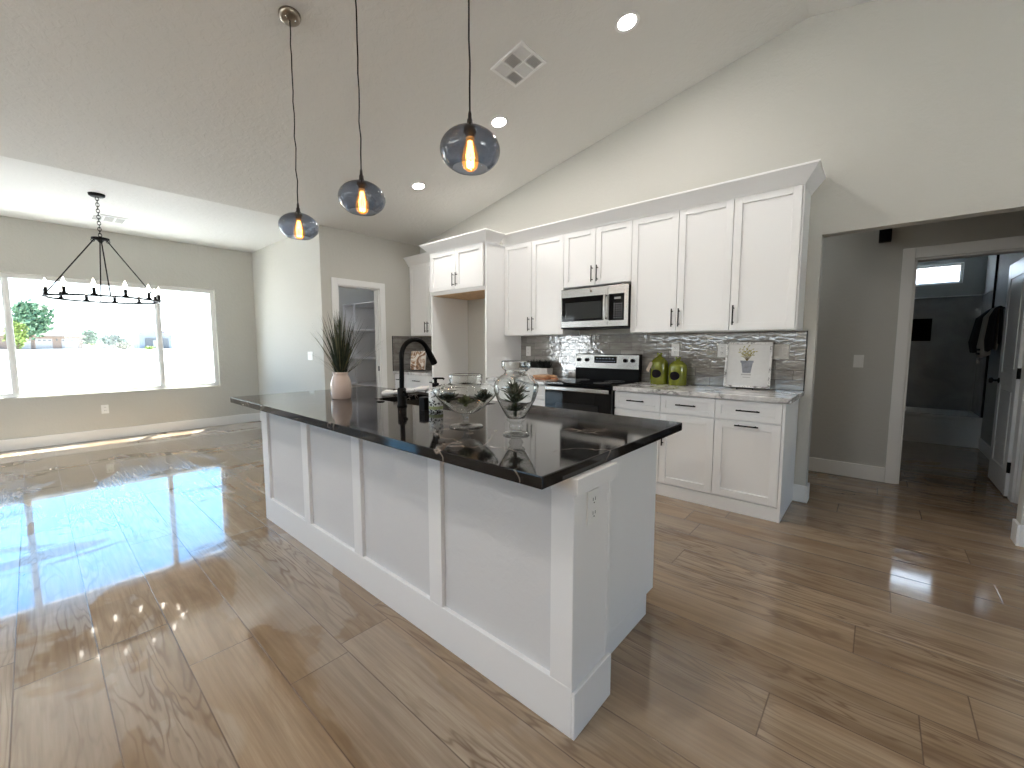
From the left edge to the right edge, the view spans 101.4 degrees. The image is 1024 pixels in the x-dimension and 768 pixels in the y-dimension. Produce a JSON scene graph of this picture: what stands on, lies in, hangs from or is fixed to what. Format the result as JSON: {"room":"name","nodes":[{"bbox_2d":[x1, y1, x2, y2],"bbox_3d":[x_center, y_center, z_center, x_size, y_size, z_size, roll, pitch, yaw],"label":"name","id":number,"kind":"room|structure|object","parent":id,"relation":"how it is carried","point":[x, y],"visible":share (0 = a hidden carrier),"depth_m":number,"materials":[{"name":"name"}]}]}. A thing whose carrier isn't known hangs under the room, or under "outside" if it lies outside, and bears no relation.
{"room":"kitchen","nodes":[
{"label":"kitchen","id":0,"kind":"room"},
{"bbox_2d":[0,216,259,439],"bbox_3d":[-6.204,-0.593,5.068,0.160,2.819,5.519,4,7,41],"label":"wall","id":1,"kind":"structure","parent":0,"point":[28,247],"depth_m":5.96,"materials":[{"name":"grey paint"}]},
{"bbox_2d":[101,405,108,413],"bbox_3d":[-5.579,0.345,5.742,0.008,0.120,0.075,4,7,41],"label":"wall outlet","id":2,"kind":"object","parent":1,"relation":"attached to","point":[104,408],"visible":1,"depth_m":5.74,"materials":[{"name":"white plastic"}]},
{"bbox_2d":[0,272,218,398],"bbox_3d":[-5.684,-0.636,5.658,0.084,1.516,2.834,4,7,41],"label":"window","id":3,"kind":"structure","parent":1,"relation":"in","point":[4,284],"depth_m":5.74,"materials":[{"name":"white plastic"}]},
{"bbox_2d":[0,413,259,451],"bbox_3d":[-6.138,0.747,5.131,0.016,0.140,5.519,4,7,41],"label":"baseboard","id":4,"kind":"structure","parent":1,"relation":"attached to","point":[76,437],"depth_m":5.85,"materials":[{"name":"white paint"}]},
{"bbox_2d":[252,227,320,412],"bbox_3d":[-3.463,-0.714,6.412,2.511,2.819,0.120,4,7,41],"label":"wall","id":5,"kind":"structure","parent":0,"point":[284,271],"depth_m":6.18,"materials":[{"name":"grey paint"}]},
{"bbox_2d":[308,352,312,359],"bbox_3d":[-2.770,-0.386,5.748,0.150,0.115,0.009,4,7,41],"label":"light switch","id":6,"kind":"object","parent":5,"relation":"attached to","point":[310,356],"visible":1,"depth_m":5.74,"materials":[{"name":"white plastic"}]},
{"bbox_2d":[338,287,373,336],"bbox_3d":[-3.251,-0.819,7.574,0.120,2.819,1.916,4,7,41],"label":"wall","id":7,"kind":"structure","parent":0,"point":[346,295],"depth_m":7.74,"materials":[{"name":"grey paint"}]},
{"bbox_2d":[315,225,419,389],"bbox_3d":[-1.958,-0.789,6.129,0.120,3.019,1.686,4,7,41],"label":"wall","id":8,"kind":"structure","parent":0,"point":[339,253],"depth_m":5.84,"materials":[{"name":"grey paint"}]},
{"bbox_2d":[331,277,387,387],"bbox_3d":[-2.158,-0.348,5.925,0.139,2.178,0.791,4,7,41],"label":"trim","id":9,"kind":"structure","parent":8,"relation":"attached to","point":[379,291],"depth_m":6.07,"materials":[{"name":"white paint"}]},
{"bbox_2d":[0,0,873,252],"bbox_3d":[-1.397,-2.207,0.950,12.605,1.185,8.525,4,7,41],"label":"ceiling","id":10,"kind":"structure","parent":0,"point":[191,98],"depth_m":3.35,"materials":[{"name":"white paint"}]},
{"bbox_2d":[41,192,161,303],"bbox_3d":[-4.234,-1.404,4.316,0.888,1.067,0.888,4,7,41],"label":"chandelier","id":11,"kind":"object","parent":10,"relation":"hanging from","point":[100,239],"visible":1,"depth_m":4.27,"materials":[{"name":"black metal"}]},
{"bbox_2d":[42,277,49,293],"bbox_3d":[-4.425,-0.931,3.969,0.052,0.156,0.052,4,7,41],"label":"candle holder","id":12,"kind":"object","parent":11,"relation":"on","point":[44,282],"depth_m":3.96,"materials":[{"name":"black metal"}]},
{"bbox_2d":[57,283,63,297],"bbox_3d":[-4.665,-0.964,4.327,0.052,0.156,0.052,4,7,41],"label":"candle holder","id":13,"kind":"object","parent":11,"relation":"on","point":[59,286],"depth_m":4.32,"materials":[{"name":"black metal"}]},
{"bbox_2d":[60,277,66,292],"bbox_3d":[-4.205,-0.928,3.926,0.052,0.156,0.052,4,7,41],"label":"candle holder","id":14,"kind":"object","parent":11,"relation":"on","point":[63,282],"depth_m":3.92,"materials":[{"name":"black metal"}]},
{"bbox_2d":[84,286,89,300],"bbox_3d":[-4.622,-0.984,4.545,0.052,0.156,0.052,4,7,41],"label":"candle holder","id":15,"kind":"object","parent":11,"relation":"on","point":[85,289],"depth_m":4.54,"materials":[{"name":"black metal"}]},
{"bbox_2d":[90,279,96,293],"bbox_3d":[-3.994,-0.934,3.998,0.052,0.156,0.052,4,7,41],"label":"candle holder","id":16,"kind":"object","parent":11,"relation":"on","point":[93,283],"depth_m":3.99,"materials":[{"name":"black metal"}]},
{"bbox_2d":[112,288,116,301],"bbox_3d":[-4.475,-0.999,4.713,0.052,0.156,0.052,4,7,41],"label":"candle holder","id":17,"kind":"object","parent":11,"relation":"on","point":[113,292],"depth_m":4.70,"materials":[{"name":"black metal"}]},
{"bbox_2d":[122,281,128,296],"bbox_3d":[-3.847,-0.949,4.166,0.052,0.156,0.052,4,7,41],"label":"candle holder","id":18,"kind":"object","parent":11,"relation":"on","point":[124,284],"depth_m":4.16,"materials":[{"name":"black metal"}]},
{"bbox_2d":[136,289,141,302],"bbox_3d":[-4.263,-1.005,4.785,0.052,0.156,0.052,4,7,41],"label":"candle holder","id":19,"kind":"object","parent":11,"relation":"on","point":[138,292],"depth_m":4.78,"materials":[{"name":"black metal"}]},
{"bbox_2d":[147,284,151,298],"bbox_3d":[-3.803,-0.969,4.384,0.052,0.156,0.052,4,7,41],"label":"candle holder","id":20,"kind":"object","parent":11,"relation":"on","point":[148,287],"depth_m":4.38,"materials":[{"name":"black metal"}]},
{"bbox_2d":[157,287,161,300],"bbox_3d":[-3.876,-0.988,4.595,0.052,0.156,0.052,4,7,41],"label":"candle holder","id":21,"kind":"object","parent":11,"relation":"on","point":[158,290],"depth_m":4.59,"materials":[{"name":"black metal"}]},
{"bbox_2d":[88,212,128,224],"bbox_3d":[-4.906,-2.005,5.093,0.370,0.010,0.325,4,7,41],"label":"ceiling vent","id":22,"kind":"object","parent":10,"relation":"in","point":[104,218],"visible":1,"depth_m":5.09,"materials":[{"name":"white paint"}]},
{"bbox_2d":[278,5,318,239],"bbox_3d":[-1.384,-1.625,2.664,0.238,1.372,0.238,4,7,41],"label":"pendant lamp","id":23,"kind":"object","parent":10,"relation":"hanging from","point":[288,15],"visible":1,"depth_m":2.65,"materials":[{"name":"grey glass"}]},
{"bbox_2d":[295,203,301,219],"bbox_3d":[-1.384,-1.119,2.710,0.052,0.101,0.052,4,7,41],"label":"socket","id":24,"kind":"object","parent":23,"relation":"attached to","point":[297,209],"depth_m":2.70,"materials":[{"name":"brown metal"}]},
{"bbox_2d":[338,0,385,215],"bbox_3d":[-0.788,-1.655,2.139,0.238,1.526,0.238,4,7,41],"label":"pendant lamp","id":25,"kind":"object","parent":10,"relation":"hanging from","point":[361,184],"visible":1,"depth_m":2.16,"materials":[{"name":"grey glass"}]},
{"bbox_2d":[357,169,366,189],"bbox_3d":[-0.788,-1.073,2.192,0.052,0.101,0.052,4,7,41],"label":"socket","id":26,"kind":"object","parent":25,"relation":"attached to","point":[361,177],"depth_m":2.18,"materials":[{"name":"brown metal"}]},
{"bbox_2d":[410,182,426,189],"bbox_3d":[-1.067,-2.257,4.777,0.181,0.041,0.184,4,7,41],"label":"recessed light","id":27,"kind":"object","parent":10,"relation":"in","point":[416,185],"visible":1,"depth_m":4.77,"materials":[{"name":"white paint"}]},
{"bbox_2d":[440,0,499,175],"bbox_3d":[-0.166,-1.686,1.591,0.238,1.688,0.238,4,7,41],"label":"pendant lamp","id":28,"kind":"object","parent":10,"relation":"hanging from","point":[469,130],"visible":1,"depth_m":1.63,"materials":[{"name":"grey glass"}]},
{"bbox_2d":[463,110,476,139],"bbox_3d":[-0.166,-1.024,1.650,0.052,0.101,0.052,4,7,41],"label":"socket","id":29,"kind":"object","parent":28,"relation":"attached to","point":[469,134],"depth_m":1.64,"materials":[{"name":"brown metal"}]},
{"bbox_2d":[489,115,508,128],"bbox_3d":[-0.121,-2.428,3.884,0.181,0.041,0.184,4,7,41],"label":"recessed light","id":30,"kind":"object","parent":10,"relation":"in","point":[500,121],"visible":1,"depth_m":3.88,"materials":[{"name":"white paint"}]},
{"bbox_2d":[490,41,546,87],"bbox_3d":[0.051,-2.473,3.252,0.322,0.075,0.300,4,7,41],"label":"ceiling vent","id":31,"kind":"object","parent":10,"relation":"in","point":[521,61],"visible":1,"depth_m":3.24,"materials":[{"name":"white metal"}]},
{"bbox_2d":[614,10,639,33],"bbox_3d":[0.826,-2.599,3.009,0.181,0.041,0.184,4,7,41],"label":"recessed light","id":32,"kind":"object","parent":10,"relation":"in","point":[627,21],"visible":1,"depth_m":3.00,"materials":[{"name":"white paint"}]},
{"bbox_2d":[0,421,1023,767],"bbox_3d":[0.063,1.069,2.894,12.565,0.100,12.920,4,7,41],"label":"floor","id":33,"kind":"structure","parent":0,"point":[154,613],"depth_m":1.84,"materials":[{"name":"brown wood"}]},
{"bbox_2d":[343,301,375,387],"bbox_3d":[-2.192,-0.398,7.359,1.788,2.020,0.658,4,7,41],"label":"pantry shelving","id":34,"kind":"object","parent":33,"relation":"on","point":[364,374],"visible":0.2,"depth_m":7.88,"materials":[{"name":"white paint"}]},
{"bbox_2d":[395,374,431,392],"bbox_3d":[-1.224,0.289,6.171,1.049,0.865,0.540,4,7,41],"label":"base cabinet","id":35,"kind":"object","parent":33,"relation":"on","point":[410,381],"visible":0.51,"depth_m":5.98,"materials":[{"name":"white paint"}]},
{"bbox_2d":[393,370,431,375],"bbox_3d":[-1.216,-0.162,6.142,1.051,0.037,0.531,4,7,41],"label":"countertop","id":36,"kind":"structure","parent":35,"relation":"on","point":[407,372],"depth_m":5.99,"materials":[{"name":"white stone"}]},
{"bbox_2d":[410,351,425,370],"bbox_3d":[-1.417,-0.352,6.351,0.260,0.294,0.155,1,5,12],"label":"book","id":37,"kind":"object","parent":36,"relation":"on","point":[418,358],"visible":0.88,"depth_m":6.32,"materials":[{"name":"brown paper"}]},
{"bbox_2d":[261,411,656,740],"bbox_3d":[-0.530,0.613,2.515,2.712,0.876,0.892,4,7,41],"label":"kitchen island","id":38,"kind":"object","parent":33,"relation":"on","point":[533,589],"visible":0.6,"depth_m":1.71,"materials":[{"name":"white paint"}]},
{"bbox_2d":[230,386,681,489],"bbox_3d":[-0.600,0.157,2.488,2.780,0.038,1.102,4,7,41],"label":"island countertop","id":39,"kind":"structure","parent":38,"relation":"on","point":[560,444],"depth_m":1.78,"materials":[{"name":"black stone"}]},
{"bbox_2d":[299,309,380,398],"bbox_3d":[-1.180,-0.208,2.878,0.549,0.620,0.608,3,6,27],"label":"potted plant","id":40,"kind":"object","parent":39,"relation":"on","point":[341,388],"visible":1,"depth_m":2.84,"materials":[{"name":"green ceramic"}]},
{"bbox_2d":[382,386,428,395],"bbox_3d":[-0.785,0.050,3.101,0.350,0.063,0.099,-2,5,-19],"label":"dish towel","id":41,"kind":"object","parent":39,"relation":"on","point":[420,388],"visible":0.85,"depth_m":3.07,"materials":[{"name":"white fabric"}]},
{"bbox_2d":[397,337,436,406],"bbox_3d":[-0.576,-0.080,2.590,0.090,0.415,0.300,4,7,41],"label":"faucet","id":42,"kind":"object","parent":39,"relation":"on","point":[401,391],"visible":1,"depth_m":2.51,"materials":[{"name":"black metal"}]},
{"bbox_2d":[397,399,450,410],"bbox_3d":[-0.527,0.259,2.775,0.824,0.216,0.399,4,7,41],"label":"sink","id":43,"kind":"object","parent":39,"relation":"in","point":[416,401],"visible":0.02,"depth_m":3.12,"materials":[{"name":"black metal"}]},
{"bbox_2d":[419,396,428,410],"bbox_3d":[-0.496,0.110,2.385,0.050,0.074,0.046,4,7,41],"label":"sponge holder","id":44,"kind":"object","parent":39,"relation":"on","point":[423,401],"visible":0.79,"depth_m":2.37,"materials":[{"name":"black plastic"}]},
{"bbox_2d":[429,377,444,411],"bbox_3d":[-0.424,0.058,2.326,0.079,0.190,0.079,4,7,41],"label":"soap dispenser","id":45,"kind":"object","parent":39,"relation":"on","point":[435,405],"visible":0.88,"depth_m":2.30,"materials":[{"name":"white ceramic"}]},
{"bbox_2d":[429,387,442,411],"bbox_3d":[-0.424,0.082,2.329,0.078,0.140,0.078,4,7,41],"label":"bottle","id":46,"kind":"object","parent":45,"relation":"on","point":[435,405],"depth_m":2.30,"materials":[{"name":"multicoloured"}]},
{"bbox_2d":[433,373,495,429],"bbox_3d":[-0.207,0.074,1.882,0.292,0.236,0.292,4,7,41],"label":"bowl","id":47,"kind":"object","parent":39,"relation":"on","point":[465,393],"visible":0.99,"depth_m":1.79,"materials":[{"name":"clear glass"}]},
{"bbox_2d":[494,360,538,436],"bbox_3d":[0.017,0.057,1.710,0.184,0.302,0.184,4,7,41],"label":"jar","id":48,"kind":"object","parent":39,"relation":"on","point":[516,391],"visible":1,"depth_m":1.65,"materials":[{"name":"clear glass"}]},
{"bbox_2d":[586,487,598,525],"bbox_3d":[0.267,0.404,1.383,0.006,0.114,0.073,4,7,41],"label":"outlet plate","id":49,"kind":"object","parent":38,"relation":"attached to","point":[592,496],"depth_m":1.37,"materials":[{"name":"white plastic"}]},
{"bbox_2d":[591,508,595,518],"bbox_3d":[0.270,0.427,1.382,0.002,0.032,0.031,4,7,41],"label":"socket","id":50,"kind":"object","parent":38,"relation":"attached to","point":[593,510],"depth_m":1.38,"materials":[{"name":"white plastic"}]},
{"bbox_2d":[591,494,596,505],"bbox_3d":[0.270,0.381,1.378,0.002,0.032,0.031,4,7,41],"label":"socket","id":51,"kind":"object","parent":38,"relation":"attached to","point":[593,496],"depth_m":1.38,"materials":[{"name":"white plastic"}]},
{"bbox_2d":[430,242,520,387],"bbox_3d":[-0.485,-0.438,5.377,1.012,2.456,0.682,4,7,41],"label":"surround","id":52,"kind":"object","parent":33,"relation":"on","point":[458,276],"visible":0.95,"depth_m":5.13,"materials":[{"name":"white paint"}]},
{"bbox_2d":[488,381,544,405],"bbox_3d":[0.224,0.404,4.845,0.853,0.874,0.638,4,7,41],"label":"base cabinet","id":53,"kind":"object","parent":33,"relation":"on","point":[540,398],"visible":0.14,"depth_m":4.39,"materials":[{"name":"white paint"}]},
{"bbox_2d":[486,377,569,384],"bbox_3d":[0.229,-0.053,4.808,0.851,0.037,0.646,4,7,41],"label":"countertop","id":54,"kind":"structure","parent":53,"relation":"on","point":[540,382],"depth_m":4.70,"materials":[{"name":"white stone"}]},
{"bbox_2d":[527,359,552,375],"bbox_3d":[0.314,-0.194,5.002,0.392,0.209,0.171,4,7,41],"label":"planter box","id":55,"kind":"object","parent":54,"relation":"on","point":[537,367],"visible":0.73,"depth_m":4.93,"materials":[{"name":"white wood"}]},
{"bbox_2d":[534,377,557,379],"bbox_3d":[0.377,-0.065,4.610,0.319,0.022,0.220,4,7,41],"label":"cutting board","id":56,"kind":"object","parent":54,"relation":"on","point":[537,378],"visible":0.7,"depth_m":4.53,"materials":[{"name":"brown wood"}]},
{"bbox_2d":[533,374,556,377],"bbox_3d":[0.385,-0.088,4.621,0.274,0.022,0.190,4,7,41],"label":"cutting board","id":57,"kind":"object","parent":56,"relation":"on","point":[537,375],"visible":0.98,"depth_m":4.57,"materials":[{"name":"beige wood"}]},
{"bbox_2d":[545,354,641,414],"bbox_3d":[0.815,0.295,4.281,0.754,1.192,0.670,4,7,41],"label":"electric range","id":58,"kind":"object","parent":33,"relation":"on","point":[591,390],"visible":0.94,"depth_m":4.21,"materials":[{"name":"black metal"}]},
{"bbox_2d":[545,378,638,387],"bbox_3d":[0.808,-0.015,4.245,0.754,0.026,0.568,4,7,41],"label":"cooktop","id":59,"kind":"object","parent":58,"relation":"in","point":[572,382],"depth_m":4.18,"materials":[{"name":"black glass"}]},
{"bbox_2d":[614,391,661,493],"bbox_3d":[1.280,0.487,3.926,0.424,0.874,0.638,4,7,41],"label":"base cabinet","id":60,"kind":"object","parent":33,"relation":"on","point":[633,404],"visible":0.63,"depth_m":3.66,"materials":[{"name":"white paint"}]},
{"bbox_2d":[658,394,715,506],"bbox_3d":[1.602,0.512,3.646,0.432,0.874,0.638,4,7,41],"label":"base cabinet","id":61,"kind":"object","parent":33,"relation":"on","point":[685,470],"visible":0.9,"depth_m":3.42,"materials":[{"name":"white paint"}]},
{"bbox_2d":[711,398,798,522],"bbox_3d":[1.942,0.539,3.350,0.469,0.874,0.638,4,7,41],"label":"base cabinet","id":62,"kind":"object","parent":33,"relation":"on","point":[754,450],"visible":0.95,"depth_m":3.14,"materials":[{"name":"white paint"}]},
{"bbox_2d":[613,382,803,403],"bbox_3d":[1.635,0.058,3.584,1.356,0.037,0.646,4,7,41],"label":"countertop","id":63,"kind":"structure","parent":62,"relation":"on","point":[762,395],"depth_m":3.35,"materials":[{"name":"white stone"}]},
{"bbox_2d":[646,353,668,384],"bbox_3d":[1.405,-0.151,4.019,0.179,0.300,0.178,4,7,41],"label":"canister","id":64,"kind":"object","parent":63,"relation":"on","point":[658,367],"visible":1,"depth_m":3.96,"materials":[{"name":"green ceramic"}]},
{"bbox_2d":[668,356,687,385],"bbox_3d":[1.546,-0.123,3.905,0.166,0.266,0.167,4,7,41],"label":"canister","id":65,"kind":"object","parent":63,"relation":"on","point":[677,370],"visible":1,"depth_m":3.84,"materials":[{"name":"green ceramic"}]},
{"bbox_2d":[903,406,982,447],"bbox_3d":[5.479,0.542,6.040,1.637,0.385,0.761,4,7,41],"label":"bathtub","id":66,"kind":"object","parent":33,"relation":"on","point":[962,428],"visible":0.57,"depth_m":5.48,"materials":[{"name":"white plastic"}]},
{"bbox_2d":[905,255,998,417],"bbox_3d":[5.478,-0.674,5.928,1.637,2.054,0.768,4,7,41],"label":"tub surround","id":67,"kind":"object","parent":66,"relation":"on","point":[943,373],"visible":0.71,"depth_m":5.88,"materials":[{"name":"grey stone"}]},
{"bbox_2d":[420,0,1023,524],"bbox_3d":[2.358,-0.972,3.370,9.974,3.880,0.120,4,7,41],"label":"wall","id":68,"kind":"structure","parent":0,"point":[912,111],"depth_m":3.12,"materials":[{"name":"grey paint"}]},
{"bbox_2d":[392,336,431,370],"bbox_3d":[-1.216,-0.443,6.117,1.053,0.524,0.534,4,7,41],"label":"backsplash","id":69,"kind":"structure","parent":68,"relation":"attached to","point":[397,341],"depth_m":6.45,"materials":[{"name":"grey tile"}]},
{"bbox_2d":[409,262,430,335],"bbox_3d":[-1.122,-1.244,6.150,1.048,1.061,0.252,4,7,41],"label":"upper cabinet","id":70,"kind":"object","parent":68,"relation":"attached to","point":[420,282],"visible":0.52,"depth_m":6.26,"materials":[{"name":"white paint"}]},
{"bbox_2d":[504,234,578,335],"bbox_3d":[0.321,-1.091,4.824,0.846,1.056,0.362,4,7,41],"label":"upper cabinet","id":71,"kind":"object","parent":68,"relation":"attached to","point":[533,270],"visible":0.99,"depth_m":4.70,"materials":[{"name":"white paint"}]},
{"bbox_2d":[403,159,825,266],"bbox_3d":[0.245,-1.667,4.599,5.091,0.156,0.721,4,7,41],"label":"crown molding","id":72,"kind":"structure","parent":71,"relation":"attached to","point":[811,173],"depth_m":3.72,"materials":[{"name":"white paint"}]},
{"bbox_2d":[564,220,632,289],"bbox_3d":[0.927,-1.284,4.275,0.762,0.573,0.362,4,7,41],"label":"upper cabinet","id":73,"kind":"object","parent":68,"relation":"attached to","point":[598,256],"visible":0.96,"depth_m":4.14,"materials":[{"name":"white paint"}]},
{"bbox_2d":[561,284,630,329],"bbox_3d":[0.903,-0.771,4.292,0.758,0.404,0.413,4,7,41],"label":"microwave","id":74,"kind":"object","parent":73,"relation":"attached to","point":[602,307],"visible":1,"depth_m":4.15,"materials":[{"name":"silver metal"}]},
{"bbox_2d":[521,331,807,390],"bbox_3d":[1.236,-0.272,4.329,2.971,0.485,0.012,4,7,41],"label":"backsplash","id":75,"kind":"structure","parent":68,"relation":"attached to","point":[699,351],"depth_m":3.96,"materials":[{"name":"grey tile"}]},
{"bbox_2d":[526,346,530,355],"bbox_3d":[0.204,-0.409,5.210,0.070,0.117,0.008,4,7,41],"label":"wall outlet","id":76,"kind":"object","parent":75,"relation":"attached to","point":[528,348],"visible":1,"depth_m":5.21,"materials":[{"name":"white plastic"}]},
{"bbox_2d":[671,344,678,355],"bbox_3d":[1.568,-0.328,4.021,0.073,0.120,0.008,4,7,41],"label":"wall outlet","id":77,"kind":"object","parent":75,"relation":"attached to","point":[675,347],"visible":1,"depth_m":4.02,"materials":[{"name":"white plastic"}]},
{"bbox_2d":[717,344,726,356],"bbox_3d":[1.880,-0.298,3.749,0.073,0.120,0.008,4,7,41],"label":"wall outlet","id":78,"kind":"object","parent":75,"relation":"attached to","point":[721,347],"visible":0.94,"depth_m":3.75,"materials":[{"name":"white plastic"}]},
{"bbox_2d":[772,344,788,358],"bbox_3d":[2.216,-0.266,3.457,0.119,0.122,0.009,4,7,41],"label":"light switch","id":79,"kind":"object","parent":75,"relation":"attached to","point":[780,351],"visible":0.86,"depth_m":3.45,"materials":[{"name":"grey plastic"}]},
{"bbox_2d":[630,198,734,333],"bbox_3d":[1.539,-0.995,3.764,0.862,1.056,0.362,4,7,41],"label":"upper cabinet","id":80,"kind":"object","parent":68,"relation":"attached to","point":[681,275],"visible":0.98,"depth_m":3.63,"materials":[{"name":"white paint"}]},
{"bbox_2d":[729,184,810,331],"bbox_3d":[2.039,-0.956,3.329,0.463,1.056,0.362,4,7,41],"label":"upper cabinet","id":81,"kind":"object","parent":68,"relation":"attached to","point":[770,237],"visible":0.99,"depth_m":3.22,"materials":[{"name":"white paint"}]},
{"bbox_2d":[793,483,1023,546],"bbox_3d":[4.194,1.036,1.931,4.845,0.140,0.136,4,7,41],"label":"baseboard","id":82,"kind":"structure","parent":68,"relation":"attached to","point":[800,492],"depth_m":2.77,"materials":[{"name":"white paint"}]},
{"bbox_2d":[809,210,1023,499],"bbox_3d":[3.614,-0.320,3.819,5.600,2.500,0.120,4,7,41],"label":"wall","id":83,"kind":"structure","parent":0,"point":[861,275],"depth_m":3.98,"materials":[{"name":"grey paint"}]},
{"bbox_2d":[809,457,884,481],"bbox_3d":[3.569,0.860,3.874,5.600,0.140,0.016,4,7,41],"label":"baseboard","id":84,"kind":"structure","parent":83,"relation":"attached to","point":[874,473],"depth_m":4.11,"materials":[{"name":"white paint"}]},
{"bbox_2d":[853,355,863,367],"bbox_3d":[3.314,-0.218,4.005,0.075,0.120,0.009,4,7,41],"label":"light switch","id":85,"kind":"object","parent":83,"relation":"attached to","point":[858,361],"visible":1,"depth_m":4.00,"materials":[{"name":"white plastic"}]},
{"bbox_2d":[879,228,892,242],"bbox_3d":[3.386,-1.352,3.796,0.088,0.130,0.075,4,7,41],"label":"wall sensor","id":86,"kind":"object","parent":83,"relation":"attached to","point":[885,235],"visible":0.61,"depth_m":3.77,"materials":[{"name":"black plastic"}]},
{"bbox_2d":[884,235,1023,503],"bbox_3d":[3.871,-0.119,3.600,0.878,2.141,0.138,4,7,41],"label":"trim","id":87,"kind":"structure","parent":83,"relation":"attached to","point":[909,263],"depth_m":3.73,"materials":[{"name":"white paint"}]},
{"bbox_2d":[988,257,1023,496],"bbox_3d":[4.379,-0.072,3.721,0.112,2.016,0.714,4,7,41],"label":"door","id":88,"kind":"structure","parent":83,"relation":"in","point":[1012,347],"depth_m":3.67,"materials":[{"name":"white paint"}]},
{"bbox_2d":[915,256,987,297],"bbox_3d":[5.769,-0.541,6.276,1.640,2.500,0.120,4,7,41],"label":"wall","id":89,"kind":"structure","parent":0,"point":[975,268],"depth_m":5.74,"materials":[{"name":"grey paint"}]},
{"bbox_2d":[916,263,963,285],"bbox_3d":[5.931,-1.556,6.057,0.810,0.280,0.050,4,7,41],"label":"window","id":90,"kind":"structure","parent":89,"relation":"in","point":[945,273],"depth_m":5.93,"materials":[{"name":"white glass"}]},
{"bbox_2d":[980,252,1023,446],"bbox_3d":[5.394,-0.383,4.516,0.120,2.500,3.276,4,7,41],"label":"wall","id":91,"kind":"structure","parent":0,"point":[1005,260],"depth_m":4.90,"materials":[{"name":"grey paint"}]},
{"bbox_2d":[978,438,990,458],"bbox_3d":[5.047,0.819,4.329,0.016,0.140,2.376,4,7,41],"label":"baseboard","id":92,"kind":"structure","parent":91,"relation":"attached to","point":[983,446],"depth_m":4.94,"materials":[{"name":"white paint"}]},
{"bbox_3d":[5.424,-0.828,4.666,0.084,0.017,0.650,4,7,41],"label":"towel bar","id":93,"kind":"object","parent":91,"relation":"attached to","visible":0},
{"bbox_2d":[968,308,991,352],"bbox_3d":[5.464,-0.616,4.870,0.183,0.511,0.280,4,7,41],"label":"bath towel","id":94,"kind":"object","parent":93,"relation":"hanging from","point":[973,339],"visible":0.35,"depth_m":4.83,"materials":[{"name":"black fabric"}]},
{"bbox_2d":[976,307,999,357],"bbox_3d":[5.322,-0.573,4.679,0.143,0.561,0.200,4,7,41],"label":"bath towel","id":95,"kind":"object","parent":93,"relation":"hanging from","point":[980,353],"visible":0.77,"depth_m":4.66,"materials":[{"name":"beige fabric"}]},
{"bbox_2d":[984,306,1003,351],"bbox_3d":[5.221,-0.596,4.540,0.114,0.491,0.140,4,7,41],"label":"bath towel","id":96,"kind":"object","parent":93,"relation":"hanging from","point":[989,339],"visible":0.97,"depth_m":4.51,"materials":[{"name":"black fabric"}]},
{"label":"outside","id":97,"kind":"structure","parent":0,"visible":0},
{"bbox_2d":[0,347,213,393],"bbox_3d":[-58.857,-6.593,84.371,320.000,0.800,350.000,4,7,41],"label":"ground","id":98,"kind":"structure","parent":97,"point":[39,370],"depth_m":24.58,"materials":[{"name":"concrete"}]},
{"bbox_2d":[2,320,29,349],"bbox_3d":[-88.421,-8.639,74.689,3.335,5.519,3.394,4,7,41],"label":"tree","id":99,"kind":"object","parent":98,"relation":"on","point":[20,337],"visible":0.66,"depth_m":74.55,"materials":[{"name":"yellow plant"}]},
{"bbox_2d":[4,298,56,348],"bbox_3d":[-93.225,-11.616,81.142,7.126,10.202,6.868,4,7,41],"label":"leafy tree","id":100,"kind":"object","parent":98,"relation":"on","point":[30,314],"visible":0.91,"depth_m":80.49,"materials":[{"name":"green plant"}]},
{"bbox_2d":[0,328,85,348],"bbox_3d":[-100.917,-9.637,88.333,10.300,4.950,15.142,4,7,41],"label":"house","id":101,"kind":"structure","parent":98,"relation":"on","point":[58,339],"depth_m":87.80,"materials":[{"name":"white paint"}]},
{"bbox_2d":[78,329,102,344],"bbox_3d":[-100.943,-10.714,99.892,4.740,5.038,4.610,4,7,41],"label":"leafy tree","id":102,"kind":"object","parent":98,"relation":"on","point":[91,337],"visible":0.76,"depth_m":99.30,"materials":[{"name":"green plant"}]},
{"bbox_2d":[88,346,110,348],"bbox_3d":[-86.979,-7.680,88.350,0.300,0.850,3.423,4,7,41],"label":"wall","id":103,"kind":"structure","parent":98,"relation":"on","point":[89,347],"depth_m":88.23,"materials":[{"name":"grey"}]},
{"bbox_2d":[98,333,127,347],"bbox_3d":[-117.530,-12.619,123.306,6.605,4.631,6.700,4,7,41],"label":"leafy tree","id":104,"kind":"object","parent":98,"relation":"on","point":[111,339],"visible":0.9,"depth_m":122.36,"materials":[{"name":"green plant"}]},
{"bbox_2d":[113,341,134,349],"bbox_3d":[-78.473,-7.791,84.666,3.776,1.737,3.303,4,7,41],"label":"shrub","id":105,"kind":"object","parent":98,"relation":"on","point":[125,345],"visible":1,"depth_m":84.11,"materials":[{"name":"green plant"}]},
{"bbox_2d":[125,330,173,348],"bbox_3d":[-82.292,-9.989,95.283,7.000,4.400,7.523,4,7,41],"label":"building","id":106,"kind":"structure","parent":98,"relation":"on","point":[142,339],"depth_m":92.69,"materials":[{"name":"grey"}]},
{"bbox_3d":[1.979,-0.058,3.532,0.131,0.199,0.136,4,7,41],"label":"easel","id":107,"kind":"object","parent":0,"visible":0},
{"bbox_2d":[723,342,772,388],"bbox_3d":[1.988,-0.161,3.532,0.344,0.384,0.092,4,7,38],"label":"framed print","id":108,"kind":"object","parent":107,"relation":"on","point":[747,364],"visible":1,"depth_m":3.53,"materials":[{"name":"white paint"}]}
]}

